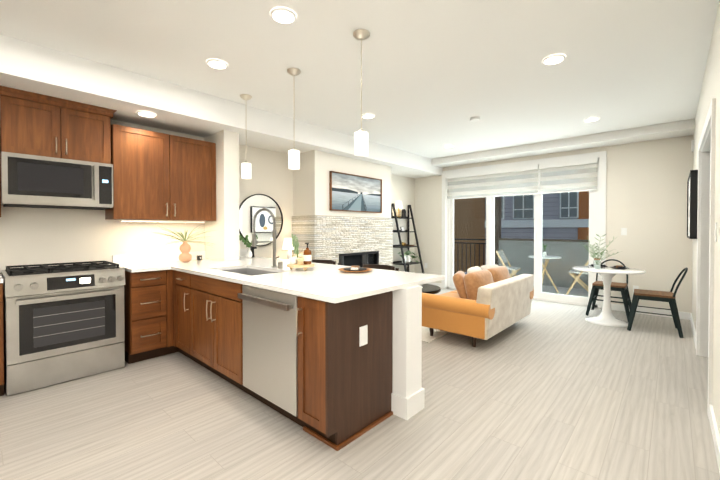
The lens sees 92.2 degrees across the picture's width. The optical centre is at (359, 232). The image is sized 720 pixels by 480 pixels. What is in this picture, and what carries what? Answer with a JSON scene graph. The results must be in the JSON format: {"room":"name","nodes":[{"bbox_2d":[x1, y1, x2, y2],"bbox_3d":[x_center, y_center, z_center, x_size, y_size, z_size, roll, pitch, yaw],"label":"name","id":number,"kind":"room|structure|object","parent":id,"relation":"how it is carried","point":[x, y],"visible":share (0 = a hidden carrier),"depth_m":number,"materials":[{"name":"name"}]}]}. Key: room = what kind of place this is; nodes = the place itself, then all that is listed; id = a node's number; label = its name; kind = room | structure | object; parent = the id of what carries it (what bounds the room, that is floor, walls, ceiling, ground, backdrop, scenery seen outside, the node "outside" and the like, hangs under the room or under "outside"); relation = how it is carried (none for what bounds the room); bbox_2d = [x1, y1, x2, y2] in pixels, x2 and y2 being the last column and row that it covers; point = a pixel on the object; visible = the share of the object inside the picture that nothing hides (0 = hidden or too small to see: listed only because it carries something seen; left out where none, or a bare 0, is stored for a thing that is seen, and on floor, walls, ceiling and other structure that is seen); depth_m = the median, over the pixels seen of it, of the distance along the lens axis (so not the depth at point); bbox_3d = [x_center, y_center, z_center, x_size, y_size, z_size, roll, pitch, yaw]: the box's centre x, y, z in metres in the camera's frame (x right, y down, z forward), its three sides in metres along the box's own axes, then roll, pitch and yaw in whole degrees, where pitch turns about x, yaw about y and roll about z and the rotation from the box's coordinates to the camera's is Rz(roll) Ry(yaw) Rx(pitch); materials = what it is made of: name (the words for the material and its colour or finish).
{"room":"dining room and kitchen","nodes":[
{"label":"dining room and kitchen","id":0,"kind":"room"},
{"bbox_2d":[0,119,414,275],"bbox_3d":[-1.839,-0.125,4.593,0.120,2.710,9.380,1,1,42],"label":"wall","id":1,"kind":"structure","parent":0,"point":[30,236],"depth_m":3.78,"materials":[{"name":"beige paint"}]},
{"bbox_2d":[0,156,0,216],"bbox_3d":[-3.262,-0.589,2.672,0.326,0.930,0.670,1,1,42],"label":"upper cabinet","id":2,"kind":"object","parent":1,"relation":"attached to","point":[0,156],"depth_m":2.83,"materials":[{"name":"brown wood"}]},
{"bbox_2d":[0,90,111,163],"bbox_3d":[-2.787,-0.904,3.195,0.326,0.490,0.744,1,1,42],"label":"upper cabinet","id":3,"kind":"object","parent":1,"relation":"attached to","point":[29,124],"depth_m":3.05,"materials":[{"name":"brown wood"}]},
{"bbox_2d":[0,151,112,209],"bbox_3d":[-2.747,-0.441,3.166,0.431,0.427,0.746,1,1,42],"label":"microwave","id":4,"kind":"object","parent":3,"relation":"attached to","point":[31,181],"visible":0.98,"depth_m":3.01,"materials":[{"name":"silver metal"}]},
{"bbox_2d":[105,124,215,221],"bbox_3d":[-2.183,-0.602,3.867,0.326,0.930,1.026,1,1,42],"label":"upper cabinet","id":5,"kind":"object","parent":1,"relation":"attached to","point":[159,177],"depth_m":3.70,"materials":[{"name":"brown wood"}]},
{"bbox_2d":[112,249,247,263],"bbox_3d":[-2.580,0.285,3.669,0.020,0.100,3.050,1,1,42],"label":"backsplash","id":6,"kind":"structure","parent":1,"relation":"attached to","point":[143,258],"depth_m":3.90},
{"bbox_2d":[239,194,282,245],"bbox_3d":[-1.416,-0.177,4.945,0.030,0.744,0.744,1,1,42],"label":"round mirror","id":7,"kind":"object","parent":1,"relation":"attached to","point":[250,206],"visible":0.81,"depth_m":4.94,"materials":[{"name":"black metal"}]},
{"bbox_2d":[0,34,442,177],"bbox_3d":[-1.582,-1.336,4.245,0.710,0.280,9.230,1,1,42],"label":"ceiling soffit","id":8,"kind":"structure","parent":0,"point":[42,70],"depth_m":3.51,"materials":[{"name":"white paint"}]},
{"bbox_2d":[136,111,155,116],"bbox_3d":[-2.129,-1.178,3.454,0.170,0.010,0.170,1,1,42],"label":"recessed light","id":9,"kind":"object","parent":8,"relation":"attached to","point":[145,113],"visible":0.96,"depth_m":3.44,"materials":[{"name":"white plastic"}]},
{"bbox_2d":[208,272,247,299],"bbox_3d":[-1.154,0.469,3.030,0.780,0.196,0.010,1,1,42],"label":"drawer front","id":10,"kind":"structure","parent":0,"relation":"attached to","point":[217,282],"depth_m":2.78,"materials":[{"name":"brown wood"}]},
{"bbox_2d":[248,268,263,275],"bbox_3d":[-0.886,0.466,3.327,0.780,0.196,0.010,1,1,42],"label":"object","id":11,"kind":"structure","parent":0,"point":[251,271],"depth_m":3.45,"materials":[{"name":"silver metal"}]},
{"bbox_2d":[204,130,421,397],"bbox_3d":[-0.759,0.028,3.417,3.060,2.430,0.190,1,1,42],"label":"wall","id":12,"kind":"structure","parent":0,"point":[223,237],"depth_m":4.03,"materials":[{"name":"white paint"}]},
{"bbox_2d":[391,388,424,409],"bbox_3d":[-0.685,1.172,3.502,3.075,0.140,0.015,1,1,42],"label":"baseboard","id":13,"kind":"structure","parent":12,"relation":"attached to","point":[416,400],"depth_m":2.39,"materials":[{"name":"white wood"}]},
{"bbox_2d":[293,150,390,217],"bbox_3d":[-0.229,0.001,5.909,0.510,2.430,1.850,1,1,42],"label":"wall","id":14,"kind":"structure","parent":0,"point":[311,186],"depth_m":5.27,"materials":[{"name":"beige paint"}]},
{"bbox_2d":[292,215,392,265],"bbox_3d":[-0.226,0.479,5.894,0.540,1.475,1.885,1,1,42],"label":"stone wall","id":15,"kind":"structure","parent":14,"relation":"attached to","point":[329,237],"depth_m":5.42,"materials":[{"name":"white stone"}]},
{"bbox_2d":[339,251,378,266],"bbox_3d":[-0.013,0.628,5.754,0.046,0.600,0.980,1,1,42],"label":"fireplace","id":16,"kind":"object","parent":15,"relation":"attached to","point":[360,259],"depth_m":5.76,"materials":[{"name":"black metal"}]},
{"bbox_2d":[329,171,381,212],"bbox_3d":[-0.037,-0.639,5.701,0.040,0.595,1.230,1,1,42],"label":"framed picture","id":17,"kind":"object","parent":14,"relation":"attached to","point":[352,193],"visible":1,"depth_m":5.64,"materials":[{"name":"brown wood"}]},
{"bbox_2d":[0,0,718,158],"bbox_3d":[0.529,-1.506,2.440,6.500,0.100,9.380,1,1,42],"label":"ceiling","id":18,"kind":"structure","parent":0,"point":[437,75],"depth_m":2.87,"materials":[{"name":"white paint"}]},
{"bbox_2d":[207,59,227,68],"bbox_3d":[-1.234,-1.453,2.995,0.170,0.010,0.170,1,1,42],"label":"recessed light","id":19,"kind":"object","parent":18,"relation":"in","point":[216,64],"visible":1,"depth_m":2.98,"materials":[{"name":"white plastic"}]},
{"bbox_2d":[240,94,251,178],"bbox_3d":[-1.228,-1.027,3.737,0.124,0.884,0.124,1,1,42],"label":"pendant light","id":20,"kind":"object","parent":18,"relation":"hanging from","point":[246,169],"visible":1,"depth_m":3.71,"materials":[{"name":"white glass"}]},
{"bbox_2d":[270,8,295,23],"bbox_3d":[-0.513,-1.446,2.317,0.170,0.010,0.170,1,1,42],"label":"recessed light","id":21,"kind":"object","parent":18,"relation":"in","point":[283,15],"visible":0.96,"depth_m":2.30,"materials":[{"name":"white plastic"}]},
{"bbox_2d":[287,68,300,169],"bbox_3d":[-0.597,-1.021,3.138,0.124,0.884,0.124,1,1,42],"label":"pendant light","id":22,"kind":"object","parent":18,"relation":"hanging from","point":[293,158],"visible":1,"depth_m":3.11,"materials":[{"name":"white glass"}]},
{"bbox_2d":[353,29,369,155],"bbox_3d":[0.011,-1.014,2.543,0.124,0.884,0.124,1,1,42],"label":"pendant light","id":23,"kind":"object","parent":18,"relation":"hanging from","point":[361,138],"visible":0.98,"depth_m":2.51,"materials":[{"name":"white glass"}]},
{"bbox_2d":[362,114,374,118],"bbox_3d":[0.104,-1.468,4.373,0.170,0.010,0.170,1,1,42],"label":"recessed light","id":24,"kind":"object","parent":18,"relation":"in","point":[367,116],"visible":0.96,"depth_m":4.37,"materials":[{"name":"white plastic"}]},
{"bbox_2d":[470,117,479,121],"bbox_3d":[1.487,-1.463,4.472,0.120,0.030,0.120,1,1,42],"label":"smoke detector","id":25,"kind":"object","parent":18,"relation":"attached to","point":[474,119],"visible":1,"depth_m":4.44,"materials":[{"name":"white plastic"}]},
{"bbox_2d":[542,54,564,64],"bbox_3d":[1.630,-1.452,2.915,0.170,0.010,0.170,1,1,42],"label":"recessed light","id":26,"kind":"object","parent":18,"relation":"in","point":[554,59],"visible":0.96,"depth_m":2.90,"materials":[{"name":"white plastic"}]},
{"bbox_2d":[584,117,598,121],"bbox_3d":[3.014,-1.470,4.508,0.170,0.010,0.170,1,1,42],"label":"recessed light","id":27,"kind":"object","parent":18,"relation":"in","point":[591,119],"visible":0.98,"depth_m":4.49,"materials":[{"name":"white plastic"}]},
{"bbox_2d":[0,288,719,479],"bbox_3d":[0.529,1.304,2.471,6.500,0.100,9.380,1,1,42],"label":"floor","id":28,"kind":"structure","parent":0,"point":[545,390],"depth_m":2.30,"materials":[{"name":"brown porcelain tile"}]},
{"bbox_2d":[0,274,3,395],"bbox_3d":[-3.145,0.815,2.578,0.646,0.875,0.665,1,1,42],"label":"base cabinet","id":29,"kind":"object","parent":28,"relation":"on","point":[1,285],"depth_m":2.60,"materials":[{"name":"brown wood"}]},
{"bbox_2d":[1,261,125,395],"bbox_3d":[-2.631,0.767,3.094,0.685,0.951,0.772,1,1,42],"label":"range","id":30,"kind":"object","parent":28,"relation":"on","point":[62,322],"visible":1,"depth_m":2.87,"materials":[{"name":"silver metal"}]},
{"bbox_2d":[123,268,167,363],"bbox_3d":[-2.220,0.804,3.563,0.701,0.875,0.386,1,1,42],"label":"base cabinet","id":31,"kind":"object","parent":28,"relation":"on","point":[145,293],"depth_m":3.33,"materials":[{"name":"brown wood"}]},
{"bbox_2d":[119,260,207,271],"bbox_3d":[-2.033,0.349,3.784,0.678,0.029,0.973,1,1,42],"label":"countertop","id":32,"kind":"structure","parent":31,"relation":"on","point":[151,263],"depth_m":3.64,"materials":[{"name":"white stone"}]},
{"bbox_2d":[168,258,289,271],"bbox_3d":[-1.370,0.348,3.810,0.608,0.029,1.220,1,1,42],"label":"countertop","id":33,"kind":"structure","parent":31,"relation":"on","point":[267,262],"depth_m":3.54,"materials":[{"name":"white stone"}]},
{"bbox_2d":[155,225,214,261],"bbox_3d":[-1.891,0.121,3.834,0.403,0.424,0.708,1,1,42],"label":"vase","id":34,"kind":"object","parent":33,"relation":"on","point":[185,249],"visible":1,"depth_m":3.89,"materials":[{"name":"brown ceramic"}]},
{"bbox_2d":[239,235,257,257],"bbox_3d":[-1.446,0.176,4.427,0.320,0.299,0.224,1,1,42],"label":"vase","id":35,"kind":"object","parent":33,"relation":"on","point":[248,245],"visible":0.88,"depth_m":4.49,"materials":[{"name":"white ceramic"}]},
{"bbox_2d":[176,268,247,356],"bbox_3d":[-1.477,0.804,3.534,0.420,0.875,0.608,1,1,42],"label":"base cabinet","id":36,"kind":"object","parent":28,"relation":"on","point":[187,283],"depth_m":3.31,"materials":[{"name":"brown wood"}]},
{"bbox_2d":[188,292,252,395],"bbox_3d":[-1.045,0.919,3.145,0.855,0.655,0.608,1,1,42],"label":"base cabinet","id":37,"kind":"object","parent":28,"relation":"on","point":[192,309],"depth_m":2.86,"materials":[{"name":"brown wood"}]},
{"bbox_2d":[312,259,340,264],"bbox_3d":[-0.510,0.793,4.255,0.439,0.887,0.435,1,1,42],"label":"bar stool","id":38,"kind":"object","parent":28,"relation":"on","point":[325,261],"visible":0.19,"depth_m":4.40,"materials":[{"name":"brown"}]},
{"bbox_2d":[292,292,392,450],"bbox_3d":[-0.082,0.818,2.274,0.280,0.875,0.608,1,1,42],"label":"base cabinet","id":39,"kind":"object","parent":28,"relation":"on","point":[345,351],"depth_m":2.10,"materials":[{"name":"brown wood"}]},
{"bbox_2d":[228,265,443,303],"bbox_3d":[-0.153,0.360,2.712,1.150,0.029,1.220,1,1,42],"label":"countertop","id":40,"kind":"structure","parent":39,"relation":"on","point":[330,285],"depth_m":2.47,"materials":[{"name":"white stone"}]},
{"bbox_2d":[251,208,279,267],"bbox_3d":[-0.888,0.052,3.283,0.109,0.574,0.273,1,1,42],"label":"faucet","id":41,"kind":"object","parent":40,"relation":"on","point":[254,242],"depth_m":3.33,"materials":[{"name":"silver metal"}]},
{"bbox_2d":[238,285,297,416],"bbox_3d":[-0.451,0.765,2.570,0.645,0.766,0.658,1,1,42],"label":"dishwasher","id":42,"kind":"object","parent":40,"relation":"in","point":[270,355],"visible":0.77,"depth_m":2.32,"materials":[{"name":"silver metal"}]},
{"bbox_2d":[278,262,282,268],"bbox_3d":[-0.752,0.309,3.265,0.044,0.060,0.043,1,1,42],"label":"cup","id":43,"kind":"object","parent":40,"relation":"on","point":[280,265],"visible":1,"depth_m":3.25,"materials":[{"name":"beige ceramic"}]},
{"bbox_2d":[287,234,314,269],"bbox_3d":[-0.541,0.175,3.168,0.250,0.329,0.250,1,1,42],"label":"tray","id":44,"kind":"object","parent":40,"relation":"on","point":[296,262],"visible":1,"depth_m":3.15,"materials":[{"name":"brown wood"}]},
{"bbox_2d":[338,266,371,271],"bbox_3d":[-0.041,0.317,3.068,0.304,0.047,0.304,1,1,42],"label":"plate setting","id":45,"kind":"object","parent":40,"relation":"on","point":[355,269],"visible":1,"depth_m":3.05,"materials":[{"name":"brown wood"}]},
{"bbox_2d":[363,264,398,270],"bbox_3d":[0.143,0.799,3.665,0.439,0.887,0.435,1,1,42],"label":"bar stool","id":46,"kind":"object","parent":28,"relation":"on","point":[380,266],"visible":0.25,"depth_m":3.81,"materials":[{"name":"brown"}]},
{"bbox_2d":[391,201,423,272],"bbox_3d":[1.038,0.271,7.307,0.481,1.864,0.665,1,1,42],"label":"ladder shelf","id":47,"kind":"object","parent":28,"relation":"on","point":[405,261],"visible":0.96,"depth_m":7.31,"materials":[{"name":"black metal"}]},
{"bbox_2d":[395,201,405,217],"bbox_3d":[0.868,-0.491,7.335,0.170,0.340,0.335,1,1,42],"label":"vase","id":48,"kind":"object","parent":47,"relation":"attached to","point":[398,205],"depth_m":7.25,"materials":[{"name":"metal"}]},
{"bbox_2d":[422,326,450,342],"bbox_3d":[0.824,1.216,5.275,1.780,0.011,2.160,1,1,42],"label":"rug","id":49,"kind":"object","parent":28,"relation":"on","point":[428,338],"visible":0.14,"depth_m":4.16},
{"bbox_2d":[420,284,440,293],"bbox_3d":[0.768,1.008,5.121,0.830,0.406,0.830,1,1,42],"label":"coffee table","id":50,"kind":"object","parent":49,"relation":"on","point":[431,289],"visible":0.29,"depth_m":4.95,"materials":[{"name":"black wood"}]},
{"bbox_2d":[422,264,533,346],"bbox_3d":[1.504,0.837,4.348,0.870,0.791,1.544,1,1,42],"label":"sofa","id":51,"kind":"object","parent":28,"relation":"on","point":[484,302],"visible":1,"depth_m":3.87,"materials":[{"name":"orange leather"}]},
{"bbox_2d":[586,259,630,319],"bbox_3d":[3.723,0.821,5.154,0.535,0.812,0.577,1,1,42],"label":"dining chair","id":52,"kind":"object","parent":28,"relation":"on","point":[615,286],"visible":0.85,"depth_m":5.11,"materials":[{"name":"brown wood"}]},
{"bbox_2d":[572,266,645,326],"bbox_3d":[3.399,0.864,4.766,0.820,0.730,0.820,1,1,42],"label":"dining table","id":53,"kind":"object","parent":28,"relation":"on","point":[606,317],"visible":0.94,"depth_m":4.70,"materials":[{"name":"white plastic"}]},
{"bbox_2d":[580,234,619,268],"bbox_3d":[3.276,0.255,4.718,0.523,0.485,0.595,1,1,42],"label":"vase","id":54,"kind":"object","parent":53,"relation":"on","point":[597,265],"visible":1,"depth_m":4.72,"materials":[{"name":"clear glass"}]},
{"bbox_2d":[610,265,628,268],"bbox_3d":[3.575,0.475,4.778,0.223,0.044,0.223,0,1,36],"label":"place setting","id":55,"kind":"object","parent":53,"relation":"on","point":[618,267],"depth_m":4.75,"materials":[{"name":"black metal"}]},
{"bbox_2d":[627,267,687,337],"bbox_3d":[3.756,0.829,4.391,0.577,0.812,0.535,0,1,38],"label":"dining chair","id":56,"kind":"object","parent":28,"relation":"on","point":[654,295],"visible":1,"depth_m":4.31,"materials":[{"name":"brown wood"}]},
{"bbox_3d":[-1.232,0.837,4.910,0.350,0.780,0.850,1,1,42],"label":"console table","id":57,"kind":"object","parent":28,"relation":"on","visible":0},
{"bbox_2d":[282,238,293,259],"bbox_3d":[-1.037,0.264,5.098,0.220,0.359,0.220,1,1,42],"label":"light","id":58,"kind":"object","parent":57,"relation":"on","point":[287,243],"visible":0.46,"depth_m":5.02,"materials":[{"name":"white ceramic"}]},
{"bbox_2d":[414,135,692,312],"bbox_3d":[2.993,-0.145,6.447,4.810,2.710,0.150,1,1,42],"label":"wall","id":59,"kind":"structure","parent":0,"point":[646,194],"depth_m":5.22,"materials":[{"name":"beige paint"}]},
{"bbox_2d":[426,282,440,287],"bbox_3d":[1.512,1.147,7.686,0.670,0.100,0.015,1,1,42],"label":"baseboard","id":60,"kind":"structure","parent":59,"relation":"attached to","point":[437,284],"depth_m":7.55,"materials":[{"name":"white"}]},
{"bbox_2d":[447,159,598,307],"bbox_3d":[2.895,0.003,6.545,2.691,2.413,0.100,1,1,42],"label":"sliding glass door","id":61,"kind":"structure","parent":59,"relation":"in","point":[490,257],"depth_m":6.23,"materials":[{"name":"white plastic"}]},
{"bbox_2d":[446,158,597,199],"bbox_3d":[2.835,-0.951,6.468,2.675,0.521,0.072,1,1,42],"label":"blinds","id":62,"kind":"object","parent":61,"relation":"attached to","point":[564,166],"visible":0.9,"depth_m":6.29,"materials":[{"name":"white fabric"}]},
{"bbox_2d":[441,151,606,308],"bbox_3d":[2.885,-0.048,6.533,2.895,2.515,0.170,1,1,42],"label":"door frame","id":63,"kind":"structure","parent":59,"relation":"attached to","point":[601,156],"depth_m":5.93,"materials":[{"name":"white"}]},
{"bbox_2d":[621,228,626,234],"bbox_3d":[4.084,-0.015,5.359,0.070,0.115,0.006,1,1,42],"label":"light switch","id":64,"kind":"object","parent":59,"relation":"attached to","point":[623,231],"depth_m":5.36,"materials":[{"name":"white plastic"}]},
{"bbox_2d":[611,303,688,319],"bbox_3d":[4.269,1.174,5.199,0.965,0.100,0.015,1,1,42],"label":"baseboard","id":65,"kind":"structure","parent":59,"relation":"attached to","point":[617,307],"depth_m":5.13,"materials":[{"name":"white"}]},
{"bbox_2d":[432,119,694,167],"bbox_3d":[3.063,-1.435,5.966,3.880,0.120,0.450,1,1,42],"label":"soffit","id":66,"kind":"structure","parent":0,"point":[660,131],"depth_m":5.45,"materials":[{"name":"white paint"}]},
{"bbox_2d":[692,0,719,435],"bbox_3d":[3.469,-0.102,2.564,1.300,2.910,5.280,1,1,42],"label":"wall","id":67,"kind":"structure","parent":0,"point":[710,89],"depth_m":2.27,"materials":[{"name":"beige paint"}]},
{"bbox_2d":[687,170,697,238],"bbox_3d":[3.989,-0.310,4.160,0.065,0.750,1.050,1,1,42],"label":"framed abstract artwork","id":68,"kind":"object","parent":67,"relation":"attached to","point":[692,194],"visible":0.94,"depth_m":3.78,"materials":[{"name":"black metal"}]},
{"bbox_2d":[689,313,695,347],"bbox_3d":[4.066,1.185,4.221,0.015,0.100,1.740,1,1,42],"label":"baseboard","id":69,"kind":"structure","parent":67,"relation":"attached to","point":[690,314],"depth_m":4.27,"materials":[{"name":"white wood"}]},
{"bbox_2d":[691,140,693,151],"bbox_3d":[4.491,-1.171,4.674,0.025,0.140,0.100,1,1,42],"label":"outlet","id":70,"kind":"object","parent":67,"relation":"attached to","point":[692,142],"depth_m":4.64,"materials":[{"name":"white plastic"}]},
{"bbox_2d":[696,98,715,418],"bbox_3d":[2.956,0.174,2.908,0.118,2.150,1.680,1,1,42],"label":"door frame","id":71,"kind":"structure","parent":67,"relation":"attached to","point":[705,245],"depth_m":3.44,"materials":[{"name":"white"}]},
{"bbox_2d":[709,404,719,472],"bbox_3d":[1.785,1.212,1.693,0.015,0.100,1.710,1,1,42],"label":"baseboard","id":72,"kind":"structure","parent":67,"relation":"attached to","point":[715,434],"depth_m":2.04,"materials":[{"name":"white wood"}]},
{"bbox_2d":[714,222,716,241],"bbox_3d":[2.243,-0.003,2.185,0.010,0.120,0.075,1,1,42],"label":"light switch","id":73,"kind":"object","parent":67,"relation":"attached to","point":[715,230],"depth_m":2.18,"materials":[{"name":"white plastic"}]},
{"bbox_3d":[5.541,9.215,10.575,26.000,0.100,5.200,1,1,42],"label":"ground","id":74,"kind":"structure","parent":0,"visible":0},
{"bbox_2d":[454,169,588,273],"bbox_3d":[7.357,-1.856,12.466,22.000,22.000,0.380,1,1,42],"label":"facade","id":75,"kind":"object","parent":74,"relation":"on","point":[548,202],"depth_m":13.36,"materials":[{"name":"grey"}]},
{"label":"outside","id":76,"kind":"structure","parent":0,"visible":0},
{"bbox_2d":[533,284,587,296],"bbox_3d":[3.384,1.244,7.538,4.250,0.068,1.970,1,1,42],"label":"floor","id":77,"kind":"structure","parent":76,"point":[573,291],"depth_m":7.14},
{"bbox_2d":[454,238,485,272],"bbox_3d":[2.931,0.676,9.174,1.200,1.032,0.050,1,1,42],"label":"railing","id":78,"kind":"object","parent":77,"relation":"on","point":[470,250],"depth_m":9.14,"materials":[{"name":"black metal"}]},
{"bbox_2d":[496,250,520,277],"bbox_3d":[3.212,0.803,7.467,0.484,0.837,0.422,0,1,37],"label":"balcony chair","id":79,"kind":"object","parent":77,"relation":"on","point":[502,256],"depth_m":7.49,"materials":[{"name":"brown wood"}]},
{"bbox_2d":[495,177,588,288],"bbox_3d":[3.892,-0.391,7.082,2.970,3.212,2.000,1,1,42],"label":"parapet","id":80,"kind":"object","parent":77,"relation":"on","point":[563,274],"depth_m":7.85,"materials":[{"name":"paint"}]},
{"bbox_2d":[528,244,561,292],"bbox_3d":[3.788,0.718,7.107,0.600,1.006,0.600,1,1,42],"label":"table","id":81,"kind":"object","parent":77,"relation":"on","point":[545,256],"depth_m":7.08,"materials":[{"name":"brown wood"}]},
{"bbox_2d":[566,261,588,294],"bbox_3d":[4.347,0.810,6.817,0.484,0.837,0.422,0,1,34],"label":"balcony chair","id":82,"kind":"object","parent":77,"relation":"on","point":[577,279],"depth_m":6.72,"materials":[{"name":"brown wood"}]}
]}

